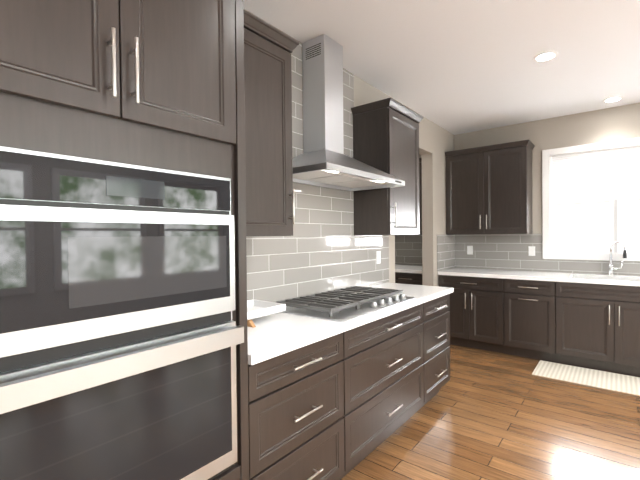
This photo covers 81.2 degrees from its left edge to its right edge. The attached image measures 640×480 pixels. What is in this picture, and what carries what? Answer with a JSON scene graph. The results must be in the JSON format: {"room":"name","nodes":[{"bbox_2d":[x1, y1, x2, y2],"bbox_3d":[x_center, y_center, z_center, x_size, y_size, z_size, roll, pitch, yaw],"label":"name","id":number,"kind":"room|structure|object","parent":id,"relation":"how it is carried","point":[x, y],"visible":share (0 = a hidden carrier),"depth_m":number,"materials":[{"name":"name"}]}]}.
{"room":"kitchen","nodes":[
{"label":"kitchen","id":0,"kind":"room"},
{"bbox_2d":[243,8,453,286],"bbox_3d":[-0.585,-0.017,2.192,0.140,2.740,7.675,0,1,39],"label":"wall","id":1,"kind":"structure","parent":0,"point":[433,194],"depth_m":4.58,"materials":[{"name":"beige paint"}]},
{"bbox_2d":[243,9,298,236],"bbox_3d":[-0.440,-0.552,1.945,0.379,1.068,0.606,0,1,39],"label":"upper cabinet","id":2,"kind":"object","parent":1,"relation":"attached to","point":[268,51],"visible":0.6,"depth_m":1.93,"materials":[{"name":"brown wood"}]},
{"bbox_2d":[246,11,388,302],"bbox_3d":[-0.057,-0.484,2.737,0.005,1.824,2.320,0,1,39],"label":"wall tile","id":3,"kind":"structure","parent":1,"relation":"attached to","point":[323,248],"depth_m":2.75,"materials":[{"name":"grey tile"}]},
{"bbox_2d":[376,251,380,263],"bbox_3d":[0.546,0.163,3.484,0.008,0.116,0.072,0,1,39],"label":"electrical outlet","id":4,"kind":"object","parent":3,"relation":"attached to","point":[378,257],"visible":1,"depth_m":3.48,"materials":[{"name":"white plastic"}]},
{"bbox_2d":[292,34,404,190],"bbox_3d":[0.144,-0.898,2.589,0.492,0.996,0.974,0,1,39],"label":"range hood","id":5,"kind":"object","parent":1,"relation":"attached to","point":[322,160],"visible":0.94,"depth_m":2.58,"materials":[{"name":"silver metal"}]},
{"bbox_2d":[351,97,423,234],"bbox_3d":[0.607,-0.577,3.261,0.379,1.068,0.630,0,1,39],"label":"upper cabinet","id":6,"kind":"object","parent":1,"relation":"attached to","point":[385,135],"visible":1,"depth_m":3.08,"materials":[{"name":"brown wood"}]},
{"bbox_2d":[437,235,454,271],"bbox_3d":[1.656,0.158,4.890,0.005,0.458,0.652,0,1,39],"label":"wall tile","id":7,"kind":"structure","parent":1,"relation":"attached to","point":[445,252],"depth_m":4.86,"materials":[{"name":"grey tile"}]},
{"bbox_2d":[243,0,639,134],"bbox_3d":[0.942,-1.440,1.030,7.780,0.100,8.080,0,1,39],"label":"ceiling","id":8,"kind":"structure","parent":0,"point":[454,67],"depth_m":2.78,"materials":[{"name":"white paint"}]},
{"bbox_2d":[533,51,557,61],"bbox_3d":[1.742,-1.415,2.886,0.170,0.005,0.170,0,1,39],"label":"recessed light","id":9,"kind":"object","parent":8,"relation":"in","point":[546,56],"visible":1,"depth_m":2.88,"materials":[{"name":"white"}]},
{"bbox_2d":[603,96,623,102],"bbox_3d":[3.001,-1.437,3.826,0.170,0.005,0.170,0,1,39],"label":"recessed light","id":10,"kind":"object","parent":8,"relation":"in","point":[613,99],"visible":0.88,"depth_m":3.83,"materials":[{"name":"white"}]},
{"bbox_2d":[341,344,639,479],"bbox_3d":[0.971,1.400,1.061,7.780,0.100,8.080,0,1,39],"label":"floor","id":11,"kind":"structure","parent":0,"point":[484,415],"depth_m":2.59,"materials":[{"name":"brown wood"}]},
{"bbox_2d":[0,0,248,479],"bbox_3d":[-0.798,0.118,1.274,0.666,2.495,0.910,0,1,39],"label":"tall cabinet","id":12,"kind":"object","parent":11,"relation":"on","point":[159,84],"visible":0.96,"depth_m":1.13,"materials":[{"name":"brown wood"}]},
{"bbox_2d":[0,146,243,479],"bbox_3d":[-0.541,0.312,1.071,0.101,1.067,0.766,0,1,39],"label":"wall oven","id":13,"kind":"object","parent":12,"relation":"in","point":[121,335],"visible":0.98,"depth_m":1.04,"materials":[{"name":"silver metal"}]},
{"bbox_2d":[248,331,347,479],"bbox_3d":[-0.316,0.917,1.903,0.622,0.874,0.650,0,1,39],"label":"base cabinet","id":14,"kind":"object","parent":11,"relation":"on","point":[340,406],"depth_m":1.70,"materials":[{"name":"brown wood"}]},
{"bbox_2d":[247,283,453,364],"bbox_3d":[0.193,0.448,2.528,0.642,0.040,2.275,0,1,39],"label":"countertop","id":15,"kind":"structure","parent":14,"relation":"on","point":[273,335],"depth_m":1.91,"materials":[{"name":"white stone"}]},
{"bbox_2d":[247,299,285,327],"bbox_3d":[-0.448,0.400,1.953,0.280,0.082,0.510,0,1,39],"label":"serving tray","id":16,"kind":"object","parent":15,"relation":"on","point":[257,308],"visible":0.4,"depth_m":2.02,"materials":[{"name":"white plastic"}]},
{"bbox_2d":[276,286,414,321],"bbox_3d":[0.192,0.398,2.492,0.530,0.061,0.920,0,1,39],"label":"cooktop","id":17,"kind":"object","parent":15,"relation":"in","point":[344,304],"visible":1,"depth_m":2.31,"materials":[{"name":"silver metal"}]},
{"bbox_2d":[348,302,427,472],"bbox_3d":[0.207,0.904,2.561,0.622,0.874,1.030,0,1,39],"label":"base cabinet","id":18,"kind":"object","parent":11,"relation":"on","point":[388,356],"depth_m":2.31,"materials":[{"name":"brown wood"}]},
{"bbox_2d":[395,272,421,284],"bbox_3d":[1.374,0.863,5.238,0.585,0.874,0.730,0,1,39],"label":"base cabinet","id":19,"kind":"object","parent":11,"relation":"on","point":[408,274],"depth_m":4.92,"materials":[{"name":"brown wood"}]},
{"bbox_2d":[395,264,421,271],"bbox_3d":[0.905,0.407,5.590,1.756,0.040,0.748,0,1,39],"label":"countertop","id":20,"kind":"structure","parent":19,"relation":"on","point":[398,268],"depth_m":5.10,"materials":[{"name":"white stone"}]},
{"bbox_2d":[428,294,449,400],"bbox_3d":[0.702,0.893,3.183,0.622,0.874,0.560,0,1,39],"label":"base cabinet","id":21,"kind":"object","parent":11,"relation":"on","point":[438,308],"depth_m":3.01,"materials":[{"name":"brown wood"}]},
{"bbox_2d":[439,275,502,352],"bbox_3d":[1.965,0.863,4.671,0.745,0.874,0.630,0,1,39],"label":"base cabinet","id":22,"kind":"object","parent":11,"relation":"on","point":[476,303],"depth_m":4.39,"materials":[{"name":"brown wood"}]},
{"bbox_2d":[438,268,639,285],"bbox_3d":[2.959,0.405,3.860,3.312,0.040,0.648,0,1,39],"label":"countertop","id":23,"kind":"structure","parent":22,"relation":"on","point":[625,280],"depth_m":4.10,"materials":[{"name":"white stone"}]},
{"bbox_2d":[608,241,626,275],"bbox_3d":[3.187,0.196,4.006,0.164,0.370,0.060,0,1,39],"label":"faucet","id":24,"kind":"object","parent":23,"relation":"on","point":[611,268],"visible":1,"depth_m":4.01,"materials":[{"name":"silver metal"}]},
{"bbox_2d":[503,279,562,362],"bbox_3d":[2.450,0.863,4.285,0.496,0.874,0.630,0,1,39],"label":"base cabinet","id":25,"kind":"object","parent":11,"relation":"on","point":[529,306],"depth_m":4.04,"materials":[{"name":"brown wood"}]},
{"bbox_2d":[532,360,639,395],"bbox_3d":[2.924,1.302,3.275,1.800,0.008,0.500,0,1,39],"label":"mat","id":26,"kind":"object","parent":11,"relation":"on","point":[602,379],"visible":0.98,"depth_m":3.54,"materials":[{"name":"white fabric"}]},
{"bbox_2d":[555,299,639,376],"bbox_3d":[3.022,0.999,3.833,0.961,0.600,0.630,0,1,39],"label":"base cabinet","id":27,"kind":"object","parent":11,"relation":"on","point":[592,326],"depth_m":3.67,"materials":[{"name":"brown wood"}]},
{"bbox_2d":[454,103,639,275],"bbox_3d":[4.148,-0.078,3.419,5.740,2.740,0.140,0,1,39],"label":"wall","id":28,"kind":"structure","parent":0,"point":[607,124],"depth_m":4.40,"materials":[{"name":"beige paint"}]},
{"bbox_2d":[445,140,534,234],"bbox_3d":[2.112,-0.607,4.681,0.967,1.068,0.388,0,1,39],"label":"upper cabinet","id":29,"kind":"object","parent":28,"relation":"attached to","point":[489,189],"visible":0.98,"depth_m":4.53,"materials":[{"name":"brown wood"}]},
{"bbox_2d":[455,234,639,275],"bbox_3d":[3.153,0.151,4.121,3.292,0.458,0.005,0,1,39],"label":"wall tile","id":30,"kind":"structure","parent":28,"relation":"attached to","point":[502,251],"depth_m":4.67,"materials":[{"name":"grey tile"}]},
{"bbox_2d":[467,246,472,254],"bbox_3d":[2.015,0.136,5.017,0.072,0.116,0.008,0,1,39],"label":"electrical outlet","id":31,"kind":"object","parent":30,"relation":"attached to","point":[469,249],"visible":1,"depth_m":5.01,"materials":[{"name":"white plastic"}]},
{"bbox_2d":[528,246,534,255],"bbox_3d":[2.587,0.135,4.562,0.072,0.116,0.008,0,1,39],"label":"electrical outlet","id":32,"kind":"object","parent":30,"relation":"attached to","point":[531,249],"visible":1,"depth_m":4.56,"materials":[{"name":"white plastic"}]},
{"bbox_2d":[542,137,639,260],"bbox_3d":[3.255,-0.426,4.111,1.380,1.302,0.158,0,1,39],"label":"window","id":33,"kind":"structure","parent":28,"relation":"in","point":[547,155],"depth_m":4.27,"materials":[{"name":"white"}]},
{"bbox_2d":[552,146,639,202],"bbox_3d":[3.231,-0.717,4.081,1.190,0.542,0.030,0,1,39],"label":"window blind","id":34,"kind":"object","parent":33,"relation":"attached to","point":[605,175],"visible":1,"depth_m":4.18,"materials":[{"name":"white fabric"}]},
{"bbox_3d":[1.127,-0.075,5.982,1.900,2.740,0.140,0,1,39],"label":"wall","id":35,"kind":"structure","parent":0,"visible":0},
{"bbox_2d":[395,235,421,264],"bbox_3d":[1.138,0.152,5.883,1.756,0.458,0.005,0,1,39],"label":"wall tile","id":36,"kind":"structure","parent":35,"relation":"attached to","point":[408,249],"depth_m":5.71,"materials":[{"name":"grey tile"}]},
{"bbox_2d":[419,158,421,233],"bbox_3d":[1.477,-0.608,5.370,0.585,1.068,0.350,0,1,39],"label":"upper cabinet","id":37,"kind":"object","parent":35,"relation":"attached to","point":[420,174],"depth_m":5.21,"materials":[{"name":"brown wood"}]},
{"label":"outside","id":38,"kind":"structure","parent":0,"visible":0},
{"bbox_2d":[555,198,639,248],"bbox_3d":[3.464,-0.382,4.373,2.430,2.252,0.010,0,1,39],"label":"sky","id":39,"kind":"structure","parent":38,"point":[583,226],"depth_m":4.51,"materials":[{"name":"white"}]}
]}

